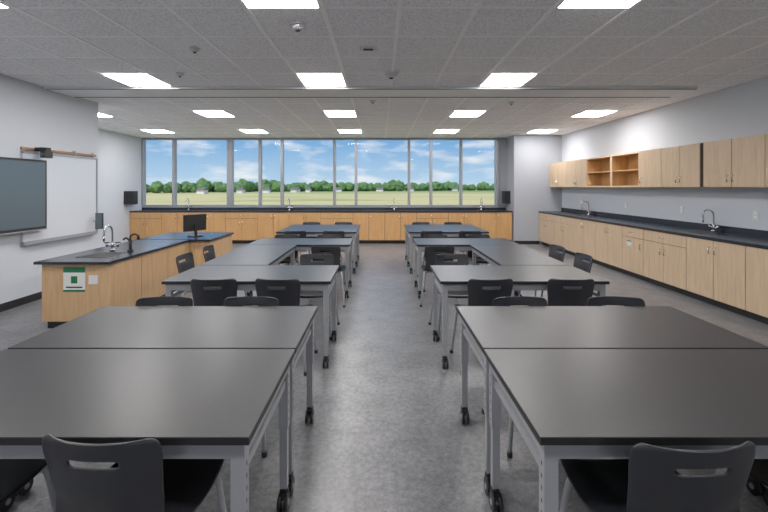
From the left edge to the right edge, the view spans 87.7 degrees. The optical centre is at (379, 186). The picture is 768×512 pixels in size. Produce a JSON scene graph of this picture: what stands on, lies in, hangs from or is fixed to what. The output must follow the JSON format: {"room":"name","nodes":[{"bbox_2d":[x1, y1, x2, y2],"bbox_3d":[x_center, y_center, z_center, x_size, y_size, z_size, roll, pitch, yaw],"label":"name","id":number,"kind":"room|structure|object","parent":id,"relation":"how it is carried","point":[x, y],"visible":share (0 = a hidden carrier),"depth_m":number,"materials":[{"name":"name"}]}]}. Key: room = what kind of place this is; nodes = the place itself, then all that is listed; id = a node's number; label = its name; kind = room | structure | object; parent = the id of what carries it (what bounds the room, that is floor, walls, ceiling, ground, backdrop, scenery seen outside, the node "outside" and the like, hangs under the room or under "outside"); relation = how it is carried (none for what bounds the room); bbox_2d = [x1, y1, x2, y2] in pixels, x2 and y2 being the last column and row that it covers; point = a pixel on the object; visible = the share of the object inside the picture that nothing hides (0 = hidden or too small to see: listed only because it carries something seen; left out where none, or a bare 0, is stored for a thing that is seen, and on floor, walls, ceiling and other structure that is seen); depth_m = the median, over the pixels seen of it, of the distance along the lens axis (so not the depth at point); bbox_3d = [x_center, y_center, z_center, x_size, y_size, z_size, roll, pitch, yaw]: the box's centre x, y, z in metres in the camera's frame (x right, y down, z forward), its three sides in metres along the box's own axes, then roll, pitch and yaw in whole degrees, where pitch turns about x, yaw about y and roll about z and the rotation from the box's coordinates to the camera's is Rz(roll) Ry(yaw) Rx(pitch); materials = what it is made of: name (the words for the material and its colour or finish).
{"room":"science classroom","nodes":[
{"label":"science classroom","id":0,"kind":"room"},
{"bbox_2d":[0,74,97,303],"bbox_3d":[-5.985,0.072,2.285,2.430,2.995,8.970,0,0,0],"label":"wall","id":1,"kind":"structure","parent":0,"point":[32,115],"depth_m":5.52,"materials":[{"name":"paint"}]},
{"bbox_2d":[0,291,41,311],"bbox_3d":[-4.764,1.520,2.385,0.012,0.100,8.770,0,0,0],"label":"baseboard","id":2,"kind":"structure","parent":1,"relation":"attached to","point":[8,305],"depth_m":5.29,"materials":[{"name":"black rubber"}]},
{"bbox_2d":[0,157,46,234],"bbox_3d":[-4.705,0.110,4.790,0.126,0.960,1.580,0,0,0],"label":"display","id":3,"kind":"object","parent":1,"relation":"attached to","point":[23,182],"visible":1,"depth_m":5.20,"materials":[{"name":"black glass"}]},
{"bbox_2d":[20,147,97,245],"bbox_3d":[-4.733,0.110,5.995,0.070,1.340,1.390,0,0,0],"label":"whiteboard","id":4,"kind":"object","parent":1,"relation":"attached to","point":[72,181],"visible":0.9,"depth_m":6.07,"materials":[{"name":"white plastic"}]},
{"bbox_2d":[35,147,52,157],"bbox_3d":[-4.635,-0.470,5.492,0.160,0.140,0.155,0,0,0],"label":"camera","id":5,"kind":"object","parent":4,"relation":"attached to","point":[45,152],"visible":1,"depth_m":5.46,"materials":[{"name":"black plastic"}]},
{"bbox_2d":[93,213,103,228],"bbox_3d":[-4.669,0.560,6.600,0.200,0.260,0.100,0,0,0],"label":"display","id":6,"kind":"object","parent":1,"relation":"attached to","point":[99,217],"visible":0.99,"depth_m":6.59,"materials":[{"name":"black plastic"}]},
{"bbox_2d":[98,129,141,247],"bbox_3d":[-7.050,0.072,9.285,0.300,2.995,5.030,0,0,0],"label":"wall","id":7,"kind":"structure","parent":0,"point":[119,155],"depth_m":10.47,"materials":[{"name":"paint"}]},
{"bbox_2d":[124,191,137,204],"bbox_3d":[-6.782,0.297,10.900,0.235,0.375,0.280,0,0,0],"label":"paper towel dispenser","id":8,"kind":"object","parent":7,"relation":"attached to","point":[130,197],"visible":1,"depth_m":10.76,"materials":[{"name":"black plastic"}]},
{"bbox_2d":[141,138,506,206],"bbox_3d":[-1.615,-0.417,11.630,10.570,2.015,0.140,0,0,0],"label":"window frame","id":9,"kind":"structure","parent":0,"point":[500,144],"depth_m":11.58,"materials":[{"name":"grey metal"}]},
{"bbox_2d":[142,207,506,209],"bbox_3d":[-1.615,1.080,11.700,10.570,0.980,0.200,0,0,0],"label":"wall","id":10,"kind":"structure","parent":0,"point":[142,207],"depth_m":11.60,"materials":[{"name":"grey paint"}]},
{"bbox_2d":[44,87,697,97],"bbox_3d":[-0.125,-1.405,5.930,9.250,0.030,0.540,0,0,0],"label":"ceiling beam","id":11,"kind":"structure","parent":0,"point":[73,93],"depth_m":5.88,"materials":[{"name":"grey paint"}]},
{"bbox_2d":[0,0,767,137],"bbox_3d":[-1.010,-1.546,4.800,12.380,0.258,14.000,0,0,0],"label":"ceiling","id":12,"kind":"structure","parent":0,"point":[709,46],"depth_m":4.33,"materials":[{"name":"tile"}]},
{"bbox_2d":[0,2,13,8],"bbox_3d":[-3.200,-1.413,2.870,0.604,0.007,0.604,0,0,0],"label":"ceiling light panel","id":13,"kind":"object","parent":12,"relation":"in","point":[2,6],"depth_m":3.13,"materials":[{"name":"white plastic"}]},
{"bbox_2d":[98,112,113,116],"bbox_3d":[-5.640,-1.413,7.750,0.604,0.007,0.604,0,0,0],"label":"ceiling light panel","id":14,"kind":"object","parent":12,"relation":"in","point":[99,114],"depth_m":7.90,"materials":[{"name":"white plastic"}]},
{"bbox_2d":[100,74,172,86],"bbox_3d":[-3.200,-1.413,5.310,0.604,0.007,0.604,0,0,0],"label":"ceiling light panel","id":15,"kind":"object","parent":12,"relation":"in","point":[132,80],"depth_m":5.30,"materials":[{"name":"white plastic"}]},
{"bbox_2d":[142,130,174,132],"bbox_3d":[-5.640,-1.413,10.190,0.604,0.007,0.604,0,0,0],"label":"ceiling light panel","id":16,"kind":"object","parent":12,"relation":"in","point":[151,131],"depth_m":10.18,"materials":[{"name":"white plastic"}]},
{"bbox_2d":[176,72,183,76],"bbox_3d":[-2.500,-1.399,5.000,0.099,0.050,0.099,0,0,0],"label":"sprinkler head","id":17,"kind":"object","parent":12,"relation":"attached to","point":[180,74],"visible":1,"depth_m":4.97},
{"bbox_2d":[189,46,199,52],"bbox_3d":[-1.900,-1.399,4.100,0.099,0.050,0.099,0,0,0],"label":"sprinkler head","id":18,"kind":"object","parent":12,"relation":"attached to","point":[193,49],"visible":1,"depth_m":4.07},
{"bbox_2d":[192,111,235,116],"bbox_3d":[-3.200,-1.413,7.750,0.604,0.007,0.604,0,0,0],"label":"ceiling light panel","id":19,"kind":"object","parent":12,"relation":"in","point":[204,113],"depth_m":7.68,"materials":[{"name":"white plastic"}]},
{"bbox_2d":[240,130,267,132],"bbox_3d":[-3.200,-1.413,10.190,0.604,0.007,0.604,0,0,0],"label":"ceiling light panel","id":20,"kind":"object","parent":12,"relation":"in","point":[246,131],"depth_m":10.18,"materials":[{"name":"white plastic"}]},
{"bbox_2d":[239,0,321,8],"bbox_3d":[-0.760,-1.413,2.870,0.604,0.007,0.604,0,0,0],"label":"ceiling light panel","id":21,"kind":"object","parent":12,"relation":"in","point":[248,4],"depth_m":3.09,"materials":[{"name":"white plastic"}]},
{"bbox_2d":[290,21,305,31],"bbox_3d":[-0.720,-1.394,3.500,0.138,0.060,0.138,0,0,0],"label":"smoke detector","id":22,"kind":"object","parent":12,"relation":"attached to","point":[297,26],"visible":1,"depth_m":3.46,"materials":[{"name":"white plastic"}]},
{"bbox_2d":[295,74,346,86],"bbox_3d":[-0.760,-1.413,5.310,0.604,0.007,0.604,0,0,0],"label":"ceiling light panel","id":23,"kind":"object","parent":12,"relation":"in","point":[308,80],"depth_m":5.30,"materials":[{"name":"white plastic"}]},
{"bbox_2d":[323,111,356,116],"bbox_3d":[-0.760,-1.413,7.750,0.604,0.007,0.604,0,0,0],"label":"ceiling light panel","id":24,"kind":"object","parent":12,"relation":"in","point":[328,113],"depth_m":7.68,"materials":[{"name":"white plastic"}]},
{"bbox_2d":[337,130,361,132],"bbox_3d":[-0.760,-1.413,10.190,0.604,0.007,0.604,0,0,0],"label":"ceiling light panel","id":25,"kind":"object","parent":12,"relation":"in","point":[340,131],"depth_m":10.18,"materials":[{"name":"white plastic"}]},
{"bbox_2d":[359,46,376,50],"bbox_3d":[-0.120,-1.414,4.100,0.180,0.020,0.100,0,0,0],"label":"ceiling sensor","id":26,"kind":"object","parent":12,"relation":"attached to","point":[362,48],"depth_m":4.08,"materials":[{"name":"black plastic"}]},
{"bbox_2d":[384,71,397,78],"bbox_3d":[0.140,-1.389,5.000,0.168,0.070,0.168,0,0,0],"label":"smoke detector","id":27,"kind":"object","parent":12,"relation":"attached to","point":[391,75],"visible":1,"depth_m":4.96,"materials":[{"name":"white plastic"}]},
{"bbox_2d":[433,130,458,132],"bbox_3d":[1.680,-1.413,10.190,0.604,0.007,0.604,0,0,0],"label":"ceiling light panel","id":28,"kind":"object","parent":12,"relation":"in","point":[436,131],"depth_m":10.18,"materials":[{"name":"white plastic"}]},
{"bbox_2d":[449,111,485,116],"bbox_3d":[1.680,-1.413,7.750,0.604,0.007,0.604,0,0,0],"label":"ceiling light panel","id":29,"kind":"object","parent":12,"relation":"in","point":[455,113],"depth_m":7.68,"materials":[{"name":"white plastic"}]},
{"bbox_2d":[478,74,537,86],"bbox_3d":[1.680,-1.413,5.310,0.604,0.007,0.604,0,0,0],"label":"ceiling light panel","id":30,"kind":"object","parent":12,"relation":"in","point":[493,80],"depth_m":5.30,"materials":[{"name":"white plastic"}]},
{"bbox_2d":[527,130,556,132],"bbox_3d":[4.120,-1.413,10.190,0.604,0.007,0.604,0,0,0],"label":"ceiling light panel","id":31,"kind":"object","parent":12,"relation":"in","point":[533,131],"depth_m":10.18,"materials":[{"name":"white plastic"}]},
{"bbox_2d":[570,111,616,116],"bbox_3d":[4.120,-1.413,7.750,0.604,0.007,0.604,0,0,0],"label":"ceiling light panel","id":32,"kind":"object","parent":12,"relation":"in","point":[586,113],"depth_m":7.68,"materials":[{"name":"white plastic"}]},
{"bbox_2d":[554,0,641,8],"bbox_3d":[1.680,-1.413,2.870,0.604,0.007,0.604,0,0,0],"label":"ceiling light panel","id":33,"kind":"object","parent":12,"relation":"in","point":[564,4],"depth_m":3.09,"materials":[{"name":"white plastic"}]},
{"bbox_2d":[0,244,767,511],"bbox_3d":[-1.010,1.670,4.800,12.380,0.200,14.000,0,0,0],"label":"floor","id":34,"kind":"structure","parent":0,"point":[387,433],"depth_m":2.79,"materials":[{"name":"grey concrete"}]},
{"bbox_2d":[0,459,54,511],"bbox_3d":[-1.562,1.169,1.467,0.521,0.802,0.502,0,0,3],"label":"chair","id":35,"kind":"object","parent":34,"relation":"on","point":[15,474],"visible":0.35,"depth_m":1.58,"materials":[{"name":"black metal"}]},
{"bbox_2d":[33,232,233,327],"bbox_3d":[-3.200,1.190,5.775,1.140,0.759,2.850,0,0,0],"label":"counter","id":36,"kind":"object","parent":34,"relation":"on","point":[119,277],"visible":0.74,"depth_m":4.72,"materials":[{"name":"brown wood"}]},
{"bbox_2d":[63,267,84,291],"bbox_3d":[-3.360,1.015,4.396,0.240,0.270,0.003,0,0,0],"label":"safety sign","id":37,"kind":"object","parent":36,"relation":"attached to","point":[73,277],"visible":1,"depth_m":4.39,"materials":[{"name":"white paper"}]},
{"bbox_2d":[102,225,120,250],"bbox_3d":[-3.423,0.644,5.041,0.187,0.336,0.207,0,0,31],"label":"faucet","id":38,"kind":"object","parent":36,"relation":"on","point":[112,245],"visible":1,"depth_m":5.07,"materials":[{"name":"silver metal"}]},
{"bbox_2d":[123,233,139,251],"bbox_3d":[-3.138,0.698,5.050,0.216,0.232,0.070,0,0,0],"label":"turret","id":39,"kind":"object","parent":36,"relation":"on","point":[131,235],"visible":1,"depth_m":5.04,"materials":[{"name":"black metal"}]},
{"bbox_2d":[183,214,205,236],"bbox_3d":[-3.050,0.633,6.600,0.160,0.360,0.400,0,0,33],"label":"monitor","id":40,"kind":"object","parent":36,"relation":"on","point":[195,222],"visible":1,"depth_m":6.58,"materials":[{"name":"black plastic"}]},
{"bbox_2d":[42,434,226,511],"bbox_3d":[-0.857,1.169,1.442,0.521,0.802,0.502,0,0,3],"label":"chair","id":41,"kind":"object","parent":34,"relation":"on","point":[139,479],"visible":0.88,"depth_m":1.23,"materials":[{"name":"black plastic"}]},
{"bbox_2d":[0,349,294,511],"bbox_3d":[-1.150,1.190,1.644,1.452,0.760,0.714,0,0,0],"label":"table","id":42,"kind":"object","parent":34,"relation":"on","point":[196,403],"visible":0.91,"depth_m":1.56,"materials":[{"name":"black"}]},
{"bbox_2d":[7,306,317,495],"bbox_3d":[-1.150,1.190,2.364,1.452,0.760,0.714,0,0,0],"label":"table","id":43,"kind":"object","parent":34,"relation":"on","point":[106,327],"visible":0.52,"depth_m":2.29,"materials":[{"name":"black"}]},
{"bbox_2d":[135,296,192,305],"bbox_3d":[-1.482,1.169,2.573,0.521,0.802,0.502,0,0,-3],"label":"chair","id":44,"kind":"object","parent":34,"relation":"on","point":[162,300],"visible":0.12,"depth_m":2.80,"materials":[{"name":"black plastic"}]},
{"bbox_2d":[176,252,194,296],"bbox_3d":[-2.023,1.169,4.550,0.502,0.802,0.521,0,0,0],"label":"chair","id":45,"kind":"object","parent":34,"relation":"on","point":[188,264],"visible":0.34,"depth_m":4.59,"materials":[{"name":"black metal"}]},
{"bbox_2d":[190,278,251,305],"bbox_3d":[-1.409,1.169,3.567,0.521,0.802,0.502,0,0,-2],"label":"chair","id":46,"kind":"object","parent":34,"relation":"on","point":[201,297],"visible":0.45,"depth_m":3.35,"materials":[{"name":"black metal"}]},
{"bbox_2d":[203,245,246,295],"bbox_3d":[-2.023,1.169,5.197,0.502,0.802,0.521,0,0,-5],"label":"chair","id":47,"kind":"object","parent":34,"relation":"on","point":[210,254],"visible":0.31,"depth_m":5.27,"materials":[{"name":"black plastic"}]},
{"bbox_2d":[201,245,296,295],"bbox_3d":[-1.519,1.190,4.878,0.714,0.760,1.452,0,0,0],"label":"table","id":48,"kind":"object","parent":34,"relation":"on","point":[247,254],"visible":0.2,"depth_m":4.80,"materials":[{"name":"black laminate"}]},
{"bbox_2d":[161,265,338,368],"bbox_3d":[-1.150,1.190,3.784,1.452,0.760,0.714,0,0,0],"label":"table","id":49,"kind":"object","parent":34,"relation":"on","point":[323,278],"visible":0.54,"depth_m":3.62,"materials":[{"name":"black"}]},
{"bbox_2d":[223,296,278,457],"bbox_3d":[-0.899,1.169,2.573,0.521,0.802,0.502,0,0,2],"label":"chair","id":50,"kind":"object","parent":34,"relation":"on","point":[242,300],"visible":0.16,"depth_m":2.79,"materials":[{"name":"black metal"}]},
{"bbox_2d":[255,278,317,375],"bbox_3d":[-0.852,1.169,3.567,0.521,0.802,0.502,0,0,3],"label":"chair","id":51,"kind":"object","parent":34,"relation":"on","point":[290,296],"visible":0.39,"depth_m":3.35,"materials":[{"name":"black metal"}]},
{"bbox_2d":[275,235,299,264],"bbox_3d":[-1.500,1.169,6.233,0.521,0.802,0.502,0,0,0],"label":"chair","id":52,"kind":"object","parent":34,"relation":"on","point":[287,259],"visible":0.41,"depth_m":6.38,"materials":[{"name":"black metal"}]},
{"bbox_2d":[282,231,309,264],"bbox_3d":[-1.498,1.169,7.217,0.521,0.802,0.502,0,0,-3],"label":"chair","id":53,"kind":"object","parent":34,"relation":"on","point":[302,234],"visible":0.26,"depth_m":7.00,"materials":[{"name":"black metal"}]},
{"bbox_2d":[247,238,352,297],"bbox_3d":[-1.150,1.190,5.965,1.452,0.760,0.714,0,0,0],"label":"table","id":54,"kind":"object","parent":34,"relation":"on","point":[345,244],"visible":0.64,"depth_m":5.84,"materials":[{"name":"black"}]},
{"bbox_2d":[296,222,319,262],"bbox_3d":[-1.500,1.169,8.553,0.521,0.802,0.502,0,0,0],"label":"chair","id":55,"kind":"object","parent":34,"relation":"on","point":[304,223],"visible":0.15,"depth_m":8.77,"materials":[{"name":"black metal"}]},
{"bbox_2d":[276,228,358,273],"bbox_3d":[-1.150,1.190,7.554,1.452,0.760,0.714,0,0,0],"label":"table","id":56,"kind":"object","parent":34,"relation":"on","point":[310,232],"visible":0.59,"depth_m":7.45,"materials":[{"name":"black laminate"}]},
{"bbox_2d":[300,254,339,339],"bbox_3d":[-0.728,1.169,4.363,0.521,0.802,0.502,0,0,3],"label":"chair","id":57,"kind":"object","parent":34,"relation":"on","point":[305,259],"visible":0.33,"depth_m":4.56,"materials":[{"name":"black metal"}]},
{"bbox_2d":[129,208,511,243],"bbox_3d":[-1.625,1.083,11.283,10.530,0.975,0.614,0,0,0],"label":"base cabinets","id":58,"kind":"object","parent":34,"relation":"on","point":[248,225],"depth_m":11.01,"materials":[{"name":"beige wood"}]},
{"bbox_2d":[286,225,359,265],"bbox_3d":[-1.150,1.190,8.274,1.452,0.760,0.714,0,0,0],"label":"table","id":59,"kind":"object","parent":34,"relation":"on","point":[291,226],"visible":0.37,"depth_m":8.20,"materials":[{"name":"black laminate"}]},
{"bbox_2d":[306,246,346,307],"bbox_3d":[-0.702,1.169,5.447,0.521,0.802,0.502,0,0,3],"label":"chair","id":60,"kind":"object","parent":34,"relation":"on","point":[335,250],"visible":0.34,"depth_m":5.24,"materials":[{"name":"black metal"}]},
{"bbox_2d":[317,235,344,284],"bbox_3d":[-0.803,1.169,6.233,0.521,0.802,0.502,0,0,-5],"label":"chair","id":61,"kind":"object","parent":34,"relation":"on","point":[318,236],"visible":0.16,"depth_m":6.44,"materials":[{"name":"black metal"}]},
{"bbox_2d":[323,231,344,251],"bbox_3d":[-0.802,1.169,7.217,0.521,0.802,0.502,0,0,3],"label":"chair","id":62,"kind":"object","parent":34,"relation":"on","point":[342,233],"visible":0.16,"depth_m":6.99,"materials":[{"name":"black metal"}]},
{"bbox_2d":[334,222,352,262],"bbox_3d":[-0.800,1.169,8.553,0.521,0.802,0.502,0,0,0],"label":"chair","id":63,"kind":"object","parent":34,"relation":"on","point":[336,223],"visible":0.16,"depth_m":8.77,"materials":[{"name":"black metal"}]},
{"bbox_2d":[412,222,429,259],"bbox_3d":[0.895,1.169,8.553,0.521,0.802,0.502,0,0,0],"label":"chair","id":64,"kind":"object","parent":34,"relation":"on","point":[413,223],"visible":0.26,"depth_m":8.76,"materials":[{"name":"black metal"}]},
{"bbox_2d":[414,231,442,276],"bbox_3d":[0.897,1.169,7.217,0.521,0.802,0.502,0,0,-3],"label":"chair","id":65,"kind":"object","parent":34,"relation":"on","point":[423,233],"visible":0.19,"depth_m":6.99,"materials":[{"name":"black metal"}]},
{"bbox_2d":[421,235,447,291],"bbox_3d":[0.895,1.169,6.233,0.521,0.802,0.502,0,0,0],"label":"chair","id":66,"kind":"object","parent":34,"relation":"on","point":[425,236],"visible":0.2,"depth_m":6.43,"materials":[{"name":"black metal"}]},
{"bbox_2d":[420,246,458,306],"bbox_3d":[0.793,1.169,5.447,0.521,0.802,0.502,0,0,3],"label":"chair","id":67,"kind":"object","parent":34,"relation":"on","point":[430,254],"visible":0.52,"depth_m":5.25,"materials":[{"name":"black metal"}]},
{"bbox_2d":[404,225,477,262],"bbox_3d":[1.245,1.190,8.274,1.452,0.760,0.714,0,0,0],"label":"table","id":68,"kind":"object","parent":34,"relation":"on","point":[406,226],"visible":0.34,"depth_m":8.20,"materials":[{"name":"black"}]},
{"bbox_2d":[406,228,488,273],"bbox_3d":[1.245,1.190,7.554,1.452,0.760,0.714,0,0,0],"label":"table","id":69,"kind":"object","parent":34,"relation":"on","point":[411,232],"visible":0.55,"depth_m":7.45,"materials":[{"name":"black laminate"}]},
{"bbox_2d":[428,254,467,339],"bbox_3d":[0.823,1.169,4.363,0.521,0.802,0.502,0,0,-3],"label":"chair","id":70,"kind":"object","parent":34,"relation":"on","point":[462,259],"visible":0.43,"depth_m":4.55,"materials":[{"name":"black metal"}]},
{"bbox_2d":[444,222,468,262],"bbox_3d":[1.595,1.169,8.553,0.521,0.802,0.502,0,0,0],"label":"chair","id":71,"kind":"object","parent":34,"relation":"on","point":[445,223],"visible":0.18,"depth_m":8.77,"materials":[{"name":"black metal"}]},
{"bbox_2d":[413,238,519,297],"bbox_3d":[1.245,1.190,5.965,1.452,0.760,0.714,0,0,0],"label":"table","id":72,"kind":"object","parent":34,"relation":"on","point":[419,243],"visible":0.56,"depth_m":5.84,"materials":[{"name":"black laminate"}]},
{"bbox_2d":[454,231,482,264],"bbox_3d":[1.593,1.169,7.217,0.521,0.802,0.502,0,0,3],"label":"chair","id":73,"kind":"object","parent":34,"relation":"on","point":[462,234],"visible":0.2,"depth_m":7.00,"materials":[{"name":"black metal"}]},
{"bbox_2d":[466,235,489,263],"bbox_3d":[1.592,1.169,6.233,0.521,0.802,0.502,0,0,-5],"label":"chair","id":74,"kind":"object","parent":34,"relation":"on","point":[478,259],"visible":0.35,"depth_m":6.38,"materials":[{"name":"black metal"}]},
{"bbox_2d":[450,278,512,374],"bbox_3d":[0.922,1.169,3.567,0.521,0.802,0.502,0,0,-3],"label":"chair","id":75,"kind":"object","parent":34,"relation":"on","point":[477,296],"visible":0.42,"depth_m":3.35,"materials":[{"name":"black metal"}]},
{"bbox_2d":[482,296,547,458],"bbox_3d":[0.978,1.169,2.573,0.521,0.802,0.502,0,0,-3],"label":"chair","id":76,"kind":"object","parent":34,"relation":"on","point":[512,300],"visible":0.2,"depth_m":2.79,"materials":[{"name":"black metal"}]},
{"bbox_2d":[470,245,567,295],"bbox_3d":[1.621,1.190,4.878,0.714,0.760,1.452,0,0,0],"label":"table","id":77,"kind":"object","parent":34,"relation":"on","point":[493,254],"visible":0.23,"depth_m":4.80,"materials":[{"name":"black laminate"}]},
{"bbox_2d":[430,265,609,368],"bbox_3d":[1.245,1.190,3.784,1.452,0.760,0.714,0,0,0],"label":"table","id":78,"kind":"object","parent":34,"relation":"on","point":[446,278],"visible":0.55,"depth_m":3.62,"materials":[{"name":"black"}]},
{"bbox_2d":[518,244,565,296],"bbox_3d":[2.118,1.169,5.203,0.502,0.802,0.521,0,0,-5],"label":"chair","id":79,"kind":"object","parent":34,"relation":"on","point":[553,253],"visible":0.37,"depth_m":5.28,"materials":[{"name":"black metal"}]},
{"bbox_2d":[540,252,592,296],"bbox_3d":[2.118,1.169,4.550,0.502,0.802,0.521,0,0,0],"label":"chair","id":80,"kind":"object","parent":34,"relation":"on","point":[579,263],"visible":0.35,"depth_m":4.62,"materials":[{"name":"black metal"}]},
{"bbox_2d":[547,278,594,305],"bbox_3d":[1.619,1.169,3.567,0.521,0.802,0.502,0,0,2],"label":"chair","id":81,"kind":"object","parent":34,"relation":"on","point":[557,296],"visible":0.4,"depth_m":3.35,"materials":[{"name":"black plastic"}]},
{"bbox_2d":[456,306,767,495],"bbox_3d":[1.245,1.190,2.364,1.452,0.760,0.714,0,0,0],"label":"table","id":82,"kind":"object","parent":34,"relation":"on","point":[481,327],"visible":0.55,"depth_m":2.26,"materials":[{"name":"black laminate"}]},
{"bbox_2d":[587,296,645,305],"bbox_3d":[1.622,1.169,2.573,0.521,0.802,0.502,0,0,3],"label":"chair","id":83,"kind":"object","parent":34,"relation":"on","point":[599,300],"visible":0.16,"depth_m":2.80,"materials":[{"name":"black plastic"}]},
{"bbox_2d":[484,349,767,511],"bbox_3d":[1.245,1.190,1.644,1.452,0.760,0.714,0,0,0],"label":"table","id":84,"kind":"object","parent":34,"relation":"on","point":[563,403],"visible":0.99,"depth_m":1.56,"materials":[{"name":"black laminate"}]},
{"bbox_2d":[539,207,767,323],"bbox_3d":[4.642,1.065,6.006,0.662,1.010,9.860,0,0,0],"label":"base cabinet","id":85,"kind":"object","parent":34,"relation":"on","point":[726,268],"visible":0.98,"depth_m":5.92,"materials":[{"name":"brown wood"}]},
{"bbox_2d":[581,201,590,214],"bbox_3d":[4.841,0.492,9.373,0.207,0.336,0.187,0,0,31],"label":"faucet","id":86,"kind":"object","parent":85,"relation":"on","point":[588,210],"visible":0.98,"depth_m":9.34,"materials":[{"name":"silver metal"}]},
{"bbox_2d":[702,209,719,231],"bbox_3d":[4.841,0.492,5.873,0.207,0.336,0.187,0,0,31],"label":"faucet","id":87,"kind":"object","parent":85,"relation":"on","point":[713,227],"visible":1,"depth_m":5.84,"materials":[{"name":"silver metal"}]},
{"bbox_2d":[559,441,755,511],"bbox_3d":[0.946,1.169,1.412,0.521,0.802,0.502,0,0,-2],"label":"chair","id":88,"kind":"object","parent":34,"relation":"on","point":[650,480],"visible":0.99,"depth_m":1.20,"materials":[{"name":"black plastic"}]},
{"bbox_2d":[707,459,767,487],"bbox_3d":[1.660,1.169,1.567,0.521,0.802,0.502,0,0,0],"label":"chair","id":89,"kind":"object","parent":34,"relation":"on","point":[759,470],"visible":0.14,"depth_m":1.59,"materials":[{"name":"black plastic"}]},
{"bbox_2d":[507,135,561,243],"bbox_3d":[4.325,0.072,11.375,1.310,2.995,0.850,0,0,0],"label":"wall","id":90,"kind":"structure","parent":0,"point":[529,157],"depth_m":10.95,"materials":[{"name":"grey paint"}]},
{"bbox_2d":[502,191,510,203],"bbox_3d":[3.581,0.297,11.380,0.176,0.375,0.280,0,0,0],"label":"paper towel dispenser","id":91,"kind":"object","parent":90,"relation":"attached to","point":[506,195],"visible":1,"depth_m":11.24,"materials":[{"name":"black plastic"}]},
{"bbox_2d":[514,241,538,243],"bbox_3d":[4.015,1.520,10.944,0.690,0.100,0.012,0,0,0],"label":"baseboard","id":92,"kind":"structure","parent":90,"relation":"attached to","point":[517,242],"depth_m":10.94,"materials":[{"name":"black rubber"}]},
{"bbox_2d":[562,76,767,230],"bbox_3d":[5.080,0.072,4.800,0.200,2.995,14.000,0,0,0],"label":"wall","id":93,"kind":"structure","parent":0,"point":[740,110],"depth_m":6.58,"materials":[{"name":"paint"}]},
{"bbox_2d":[550,134,767,186],"bbox_3d":[4.785,-0.318,6.485,0.379,0.645,8.870,0,0,0],"label":"upper cabinet","id":94,"kind":"object","parent":93,"relation":"attached to","point":[742,161],"visible":1,"depth_m":6.20,"materials":[{"name":"brown wood"}]},
{"bbox_2d":[752,210,758,219],"bbox_3d":[4.976,0.370,5.300,0.009,0.120,0.080,0,0,0],"label":"wall outlet","id":95,"kind":"object","parent":93,"relation":"attached to","point":[755,213],"visible":1,"depth_m":5.29,"materials":[{"name":"white plastic"}]},
{"label":"outside","id":96,"kind":"structure","parent":0,"visible":0},
{"bbox_2d":[146,189,493,204],"bbox_3d":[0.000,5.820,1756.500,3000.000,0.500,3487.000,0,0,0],"label":"ground","id":97,"kind":"structure","parent":96,"point":[470,197],"depth_m":212.22,"materials":[{"name":"green plant"}]},
{"bbox_2d":[196,187,208,193],"bbox_3d":[-146.941,2.970,330.795,7.126,5.200,10.000,0,0,0],"label":"house","id":98,"kind":"structure","parent":97,"relation":"on","point":[201,190],"depth_m":327.01,"materials":[{"name":"white"}]},
{"bbox_2d":[236,187,245,192],"bbox_3d":[-128.246,2.970,368.801,6.445,5.200,10.000,0,0,0],"label":"house","id":99,"kind":"structure","parent":97,"relation":"on","point":[239,189],"depth_m":365.17,"materials":[{"name":"white"}]},
{"bbox_2d":[262,187,271,192],"bbox_3d":[-111.756,2.970,392.933,8.297,5.200,10.000,0,0,0],"label":"house","id":100,"kind":"structure","parent":97,"relation":"on","point":[264,189],"depth_m":388.91,"materials":[{"name":"white"}]},
{"bbox_2d":[290,187,296,191],"bbox_3d":[-89.807,2.970,419.056,7.274,5.200,10.000,0,0,0],"label":"house","id":101,"kind":"structure","parent":97,"relation":"on","point":[292,189],"depth_m":415.10,"materials":[{"name":"white"}]},
{"bbox_2d":[146,178,493,192],"bbox_3d":[31.633,-1.939,479.769,593.862,17.252,476.001,0,0,0],"label":"tree line","id":102,"kind":"object","parent":97,"relation":"on","point":[392,185],"visible":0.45,"depth_m":486.96,"materials":[{"name":"green plant"}]},
{"bbox_2d":[376,187,382,191],"bbox_3d":[-0.370,2.970,494.721,9.435,5.200,10.000,0,0,0],"label":"house","id":103,"kind":"structure","parent":97,"relation":"on","point":[378,189],"depth_m":490.66,"materials":[{"name":"white"}]}
]}

